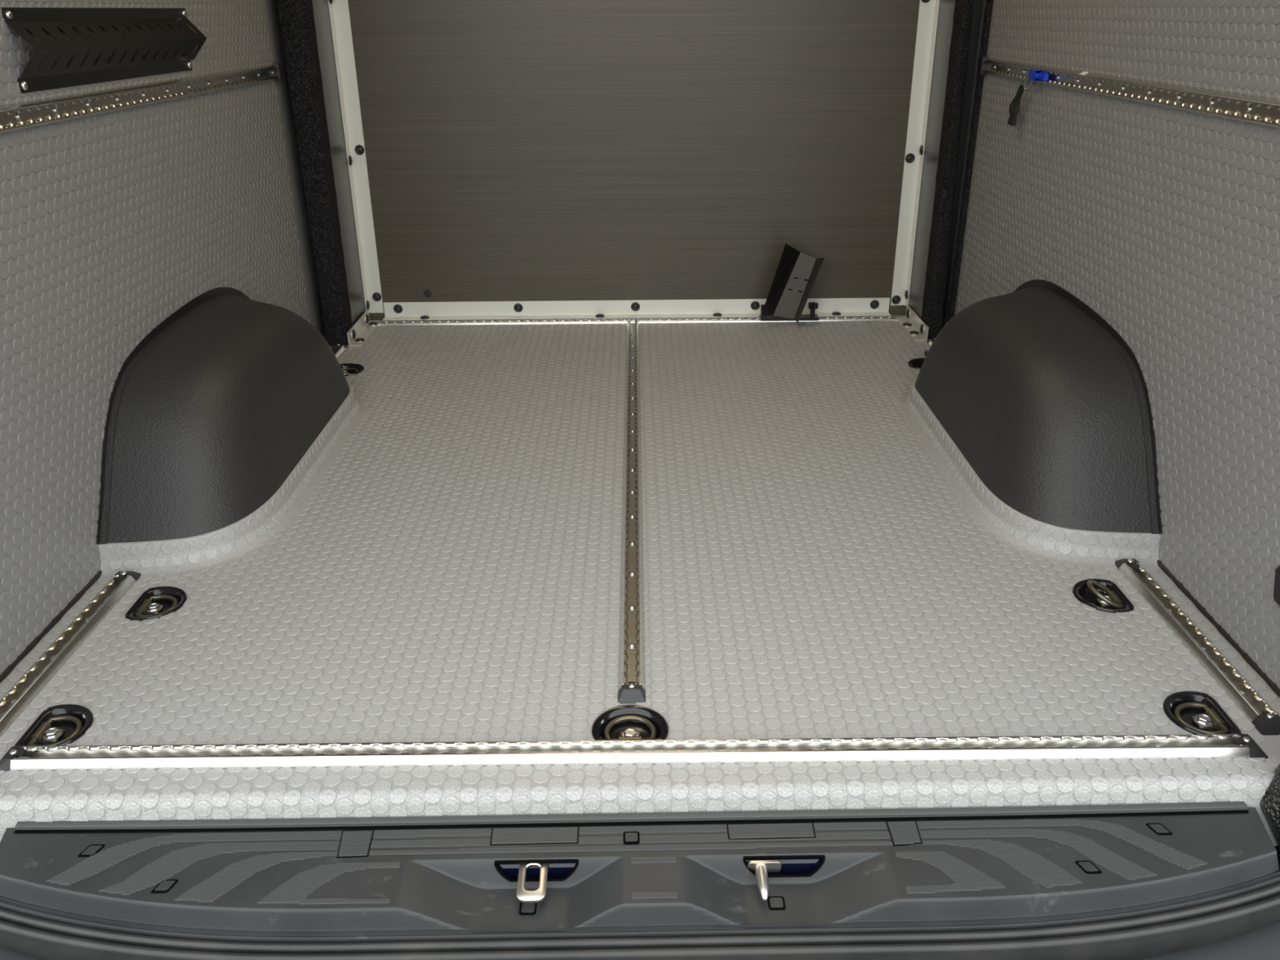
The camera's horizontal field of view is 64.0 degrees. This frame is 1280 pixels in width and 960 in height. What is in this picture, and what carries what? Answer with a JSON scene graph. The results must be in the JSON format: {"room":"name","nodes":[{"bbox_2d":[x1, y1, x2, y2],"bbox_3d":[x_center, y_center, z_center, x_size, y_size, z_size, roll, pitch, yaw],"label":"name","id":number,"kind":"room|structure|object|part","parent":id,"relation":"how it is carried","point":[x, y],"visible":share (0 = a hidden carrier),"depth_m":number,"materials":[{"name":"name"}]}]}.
{"room":"cargo space","nodes":[
{"label":"cargo space","id":0,"kind":"room"},
{"bbox_2d":[0,0,324,675],"bbox_3d":[-0.885,-0.747,1.775,0.015,1.570,2.000,-1,25,0],"label":"wall","id":1,"kind":"structure","parent":0,"point":[111,224],"depth_m":1.65,"materials":[{"name":"grey plastic"}]},
{"bbox_2d":[0,570,102,683],"bbox_3d":[-0.867,0.249,1.432,0.010,0.010,0.505,-1,25,0],"label":"trim","id":2,"kind":"structure","parent":1,"relation":"attached to","point":[6,672],"depth_m":1.50,"materials":[{"name":"black"}]},
{"bbox_2d":[0,7,206,93],"bbox_3d":[-0.861,-0.729,1.712,0.035,0.110,0.632,-1,25,0],"label":"bracket","id":3,"kind":"object","parent":1,"relation":"attached to","point":[33,20],"visible":1,"depth_m":1.64,"materials":[{"name":"black metal"}]},
{"bbox_2d":[0,62,282,134],"bbox_3d":[-0.870,-0.680,1.808,0.015,0.040,1.464,-1,25,0],"label":"wall rail","id":4,"kind":"object","parent":1,"relation":"attached to","point":[20,116],"visible":1,"depth_m":1.72,"materials":[{"name":"silver metal"}]},
{"bbox_2d":[275,0,352,346],"bbox_3d":[-0.825,-1.076,2.465,0.076,1.550,0.063,-1,25,0],"label":"trim","id":5,"kind":"structure","parent":1,"relation":"attached to","point":[295,17],"depth_m":2.56,"materials":[{"name":"black fabric"}]},
{"bbox_2d":[347,0,919,319],"bbox_3d":[-0.016,-1.176,2.692,1.800,1.570,0.026,-1,25,0],"label":"wall","id":6,"kind":"structure","parent":0,"point":[516,150],"depth_m":2.80,"materials":[{"name":"brown laminate"}]},
{"bbox_2d":[311,0,365,325],"bbox_3d":[-0.804,-1.127,2.575,0.013,1.550,0.230,-1,25,0],"label":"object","id":7,"kind":"structure","parent":6,"relation":"attached to","point":[320,7],"depth_m":2.71,"materials":[{"name":"metal"}]},
{"bbox_2d":[328,0,383,313],"bbox_3d":[-0.776,-1.163,2.661,0.044,1.500,0.033,-1,25,0],"label":"partition frame post","id":8,"kind":"object","parent":6,"relation":"attached to","point":[339,11],"visible":0.99,"depth_m":2.79,"materials":[{"name":"white metal"}]},
{"bbox_2d":[890,0,939,306],"bbox_3d":[0.747,-1.185,2.661,0.044,1.500,0.033,-1,25,0],"label":"partition frame post","id":9,"kind":"object","parent":6,"relation":"attached to","point":[928,12],"visible":1,"depth_m":2.80,"materials":[{"name":"white metal"}]},
{"bbox_2d":[904,0,955,319],"bbox_3d":[0.777,-1.142,2.578,0.014,1.550,0.230,-1,25,0],"label":"trim","id":10,"kind":"structure","parent":6,"relation":"attached to","point":[946,8],"depth_m":2.72,"materials":[{"name":"metal"}]},
{"bbox_2d":[0,315,1279,845],"bbox_3d":[-0.009,-0.037,2.090,1.734,0.131,2.031,-1,25,0],"label":"floor","id":11,"kind":"structure","parent":0,"point":[442,562],"depth_m":1.54,"materials":[{"name":"grey rubber"}]},
{"bbox_2d":[14,704,93,752],"bbox_3d":[-0.733,0.318,1.295,0.076,0.016,0.096,-1,25,0],"label":"ring","id":12,"kind":"object","parent":11,"relation":"attached to","point":[62,725],"visible":0.92,"depth_m":1.30,"materials":[{"name":"black"}]},
{"bbox_2d":[0,571,141,737],"bbox_3d":[-0.819,0.236,1.446,0.037,0.016,0.440,-1,25,0],"label":"rail","id":13,"kind":"object","parent":11,"relation":"on","point":[37,676],"visible":1,"depth_m":1.44,"materials":[{"name":"silver metal"}]},
{"bbox_2d":[124,586,186,621],"bbox_3d":[-0.734,0.193,1.567,0.076,0.016,0.096,-1,25,0],"label":"ring","id":14,"kind":"object","parent":11,"relation":"attached to","point":[154,602],"visible":0.97,"depth_m":1.57,"materials":[{"name":"black metal"}]},
{"bbox_2d":[96,287,350,544],"bbox_3d":[-0.761,-0.214,2.020,0.226,0.270,0.962,-1,25,0],"label":"wheel arch cover","id":15,"kind":"object","parent":11,"relation":"on","point":[210,414],"visible":1,"depth_m":1.75,"materials":[{"name":"grey plastic"}]},
{"bbox_2d":[331,343,347,359],"bbox_3d":[-0.804,-0.315,2.645,0.037,0.016,0.239,-1,25,0],"label":"rail","id":16,"kind":"object","parent":11,"relation":"on","point":[338,349],"visible":0.31,"depth_m":2.72,"materials":[{"name":"silver metal"}]},
{"bbox_2d":[339,363,364,376],"bbox_3d":[-0.734,-0.272,2.580,0.076,0.016,0.096,-1,25,0],"label":"ring","id":17,"kind":"object","parent":11,"relation":"attached to","point":[348,369],"visible":0.56,"depth_m":2.60,"materials":[{"name":"black metal"}]},
{"bbox_2d":[346,309,380,346],"bbox_3d":[-0.768,-0.426,2.857,0.036,0.040,0.233,-1,25,0],"label":"bracket","id":18,"kind":"object","parent":11,"relation":"attached to","point":[360,332],"visible":1,"depth_m":2.85,"materials":[{"name":"silver metal"}]},
{"bbox_2d":[591,704,668,740],"bbox_3d":[-0.012,0.313,1.294,0.096,0.016,0.076,-1,25,0],"label":"ring","id":19,"kind":"object","parent":11,"relation":"in","point":[628,722],"visible":0.88,"depth_m":1.30,"materials":[{"name":"black metal"}]},
{"bbox_2d":[617,320,645,703],"bbox_3d":[-0.016,-0.085,2.130,0.037,0.016,1.766,-1,25,0],"label":"rail","id":20,"kind":"object","parent":11,"relation":"on","point":[632,677],"visible":1,"depth_m":1.70,"materials":[{"name":"silver metal"}]},
{"bbox_2d":[0,733,1268,771],"bbox_3d":[-0.011,0.326,1.237,1.527,0.016,0.037,-1,25,0],"label":"rail","id":21,"kind":"object","parent":11,"relation":"on","point":[327,755],"visible":1,"depth_m":1.23,"materials":[{"name":"silver metal"}]},
{"bbox_2d":[382,297,890,320],"bbox_3d":[-0.009,-0.496,2.971,1.472,0.045,0.035,-1,25,0],"label":"partition bottom rail","id":22,"kind":"object","parent":11,"relation":"on","point":[827,307],"visible":1,"depth_m":2.98,"materials":[{"name":"white metal"}]},
{"bbox_2d":[377,316,896,325],"bbox_3d":[-0.009,-0.458,2.952,1.492,0.007,0.028,-1,25,0],"label":"rail","id":23,"kind":"object","parent":11,"relation":"on","point":[820,318],"visible":0.96,"depth_m":2.94,"materials":[{"name":"silver metal"}]},
{"bbox_2d":[760,243,824,322],"bbox_3d":[0.424,-0.557,2.871,0.174,0.233,0.099,-1,25,0],"label":"holder","id":24,"kind":"object","parent":23,"relation":"on","point":[797,272],"visible":1,"depth_m":2.87,"materials":[{"name":"grey metal"}]},
{"bbox_3d":[0.495,-0.481,2.936,0.013,0.026,0.013,-1,25,0],"label":"stem","id":25,"kind":"part","parent":24,"relation":"part of","materials":[{"name":"black metal"}]},
{"bbox_3d":[0.496,-0.498,2.928,0.027,0.016,0.028,-1,25,0],"label":"star knob","id":26,"kind":"part","parent":24,"relation":"part of","materials":[{"name":"black plastic"}]},
{"bbox_2d":[0,801,1279,959],"bbox_3d":[0.003,0.462,1.132,1.629,0.096,0.168,-1,25,-1],"label":"step","id":27,"kind":"structure","parent":11,"relation":"attached to","point":[416,878],"depth_m":1.11,"materials":[{"name":"grey plastic"}]},
{"bbox_3d":[-0.613,0.414,1.145,0.013,0.002,0.018,8,26,17],"label":"cap plate","id":28,"kind":"part","parent":27,"relation":"part of","materials":[{"name":"grey plastic"}]},
{"bbox_3d":[-0.509,0.435,1.098,0.013,0.002,0.018,8,26,17],"label":"cap plate","id":29,"kind":"part","parent":27,"relation":"part of","materials":[{"name":"grey plastic"}]},
{"bbox_3d":[-0.321,0.409,1.152,0.034,0.002,0.040,-2,25,-3],"label":"lid","id":30,"kind":"part","parent":27,"relation":"part of","materials":[{"name":"grey plastic"}]},
{"bbox_3d":[-0.121,0.461,1.104,0.014,0.002,0.014,-1,25,-1],"label":"cap plate","id":31,"kind":"part","parent":27,"relation":"part of","materials":[{"name":"grey plastic"}]},
{"bbox_2d":[516,862,548,902],"bbox_3d":[-0.117,0.432,1.121,0.033,0.013,0.067,-1,25,-1],"label":"latch striker","id":32,"kind":"object","parent":27,"relation":"in","point":[523,895],"visible":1,"depth_m":1.11,"materials":[{"name":"silver metal"}]},
{"bbox_3d":[-0.119,0.404,1.160,0.097,0.002,0.024,-1,25,-1],"label":"lid","id":33,"kind":"part","parent":27,"relation":"part of","materials":[{"name":"grey plastic"}]},
{"bbox_3d":[-0.010,0.403,1.156,0.014,0.002,0.014,-1,25,-1],"label":"cap plate","id":34,"kind":"part","parent":27,"relation":"part of","materials":[{"name":"grey plastic"}]},
{"bbox_3d":[0.003,0.487,1.119,1.629,0.060,0.121,-1,25,-1],"label":"sealing strip","id":35,"kind":"part","parent":27,"relation":"part of","materials":[{"name":"black rubber"}]},
{"bbox_2d":[497,857,822,879],"bbox_3d":[0.017,0.437,1.153,0.630,0.052,0.018,-1,25,0],"label":"trim","id":36,"kind":"structure","parent":27,"relation":"attached to","point":[802,865],"depth_m":1.14,"materials":[{"name":"blue paint"}]},
{"bbox_2d":[747,860,781,901],"bbox_3d":[0.138,0.436,1.114,0.037,0.019,0.044,-1,25,-1],"label":"latch","id":37,"kind":"object","parent":27,"relation":"attached to","point":[761,868],"visible":1,"depth_m":1.12,"materials":[{"name":"silver metal"}]},
{"bbox_3d":[0.137,0.427,1.132,0.037,0.017,0.003,-1,31,-1],"label":"plate","id":38,"kind":"part","parent":37,"relation":"part of","materials":[{"name":"silver metal"}]},
{"bbox_3d":[0.149,0.400,1.164,0.097,0.002,0.023,-1,25,-1],"label":"lid","id":39,"kind":"part","parent":27,"relation":"part of","materials":[{"name":"grey plastic"}]},
{"bbox_3d":[0.147,0.458,1.108,0.014,0.002,0.014,-1,25,-1],"label":"cap plate","id":40,"kind":"part","parent":27,"relation":"part of","materials":[{"name":"grey plastic"}]},
{"bbox_3d":[0.300,0.400,1.160,0.033,0.002,0.036,-1,25,-1],"label":"lid","id":41,"kind":"part","parent":27,"relation":"part of","materials":[{"name":"grey plastic"}]},
{"bbox_3d":[0.487,0.420,1.112,0.013,0.002,0.018,-9,26,-18],"label":"cap plate","id":42,"kind":"part","parent":27,"relation":"part of","materials":[{"name":"grey plastic"}]},
{"bbox_3d":[0.589,0.396,1.163,0.013,0.002,0.018,-9,26,-18],"label":"cap plate","id":43,"kind":"part","parent":27,"relation":"part of","materials":[{"name":"grey plastic"}]},
{"bbox_2d":[0,848,1279,959],"bbox_3d":[0.003,0.577,1.151,1.960,0.130,0.290,-1,25,0],"label":"bumper cover","id":44,"kind":"object","parent":11,"relation":"attached to","point":[1264,944],"visible":0.02,"depth_m":1.13,"materials":[{"name":"grey plastic"}]},
{"bbox_3d":[-0.003,0.578,1.151,1.538,0.129,0.290,-1,25,0],"label":"panel","id":45,"kind":"part","parent":44,"relation":"part of","materials":[{"name":"grey plastic"}]},
{"bbox_3d":[0.831,0.570,1.153,0.304,0.130,0.290,-1,25,0],"label":"corner panel","id":46,"kind":"part","parent":44,"relation":"part of","materials":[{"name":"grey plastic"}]},
{"bbox_2d":[894,304,928,341],"bbox_3d":[0.756,-0.440,2.860,0.036,0.040,0.233,-1,25,0],"label":"bracket","id":47,"kind":"object","parent":11,"relation":"attached to","point":[914,326],"visible":1,"depth_m":2.85,"materials":[{"name":"silver metal"}]},
{"bbox_2d":[907,349,928,369],"bbox_3d":[0.714,-0.302,2.575,0.076,0.050,0.096,-1,25,0],"label":"ring","id":48,"kind":"object","parent":11,"relation":"attached to","point":[917,363],"visible":0.3,"depth_m":2.61,"materials":[{"name":"black metal"}]},
{"bbox_2d":[925,337,935,346],"bbox_3d":[0.789,-0.330,2.648,0.037,0.016,0.239,-1,25,0],"label":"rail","id":49,"kind":"object","parent":11,"relation":"on","point":[930,341],"visible":0.05,"depth_m":2.73,"materials":[{"name":"silver metal"}]},
{"bbox_2d":[915,279,1162,533],"bbox_3d":[0.727,-0.228,2.023,0.234,0.270,0.962,-1,25,0],"label":"wheel arch cover","id":50,"kind":"object","parent":11,"relation":"on","point":[1045,401],"visible":1,"depth_m":1.75,"materials":[{"name":"grey plastic"}]},
{"bbox_2d":[1072,578,1133,613],"bbox_3d":[0.702,0.174,1.562,0.076,0.032,0.096,-1,25,0],"label":"ring","id":51,"kind":"object","parent":11,"relation":"attached to","point":[1106,596],"visible":0.97,"depth_m":1.56,"materials":[{"name":"black"}]},
{"bbox_2d":[1115,559,1279,735],"bbox_3d":[0.784,0.217,1.458,0.037,0.016,0.435,-1,25,0],"label":"rail","id":52,"kind":"object","parent":11,"relation":"on","point":[1246,699],"visible":1,"depth_m":1.42,"materials":[{"name":"silver metal"}]},
{"bbox_2d":[1163,691,1240,734],"bbox_3d":[0.707,0.303,1.301,0.076,0.016,0.096,-1,25,0],"label":"ring","id":53,"kind":"object","parent":11,"relation":"attached to","point":[1196,713],"visible":0.9,"depth_m":1.31,"materials":[{"name":"black"}]},
{"bbox_2d":[944,0,1279,688],"bbox_3d":[0.840,-0.764,1.778,0.015,1.570,2.000,0,25,0],"label":"wall","id":54,"kind":"structure","parent":0,"point":[1164,223],"depth_m":1.60,"materials":[{"name":"grey plastic"}]},
{"bbox_2d":[921,0,993,339],"bbox_3d":[0.810,-1.103,2.493,0.089,1.550,0.098,-1,25,0],"label":"trim","id":55,"kind":"structure","parent":54,"relation":"attached to","point":[967,13],"depth_m":2.60,"materials":[{"name":"black carpet"}]},
{"bbox_2d":[979,57,1279,129],"bbox_3d":[0.827,-0.686,1.789,0.017,0.040,1.514,0,25,1],"label":"wall rail","id":56,"kind":"object","parent":54,"relation":"attached to","point":[1258,110],"visible":0.95,"depth_m":1.64,"materials":[{"name":"silver metal"}]},
{"bbox_2d":[1023,69,1048,89],"bbox_3d":[0.817,-0.826,2.119,0.019,0.042,0.105,0,25,0],"label":"fitting","id":57,"kind":"object","parent":56,"relation":"attached to","point":[1033,74],"visible":1,"depth_m":2.10,"materials":[{"name":"blue plastic"}]},
{"bbox_2d":[1007,84,1024,125],"bbox_3d":[0.812,-0.810,2.213,0.013,0.084,0.058,-1,25,0],"label":"strap","id":58,"kind":"object","parent":57,"relation":"hanging from","point":[1014,107],"visible":1,"depth_m":2.21,"materials":[{"name":"black fabric"}]},
{"bbox_2d":[1157,560,1279,697],"bbox_3d":[0.836,0.232,1.435,0.010,0.010,0.505,0,25,0],"label":"trim","id":59,"kind":"structure","parent":54,"relation":"attached to","point":[1248,660],"depth_m":1.47,"materials":[{"name":"black"}]},
{"bbox_2d":[1259,764,1279,857],"bbox_3d":[0.784,0.341,1.159,0.105,0.280,0.134,-12,27,-24],"label":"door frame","id":60,"kind":"structure","parent":54,"relation":"attached to","point":[1269,803],"depth_m":1.18,"materials":[{"name":"black"}]},
{"bbox_2d":[1273,565,1279,606],"bbox_3d":[0.827,0.148,1.278,0.016,0.088,0.130,-1,25,0],"label":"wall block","id":61,"kind":"object","parent":54,"relation":"attached to","point":[1277,580],"visible":1,"depth_m":1.32,"materials":[{"name":"black plastic"}]}
]}

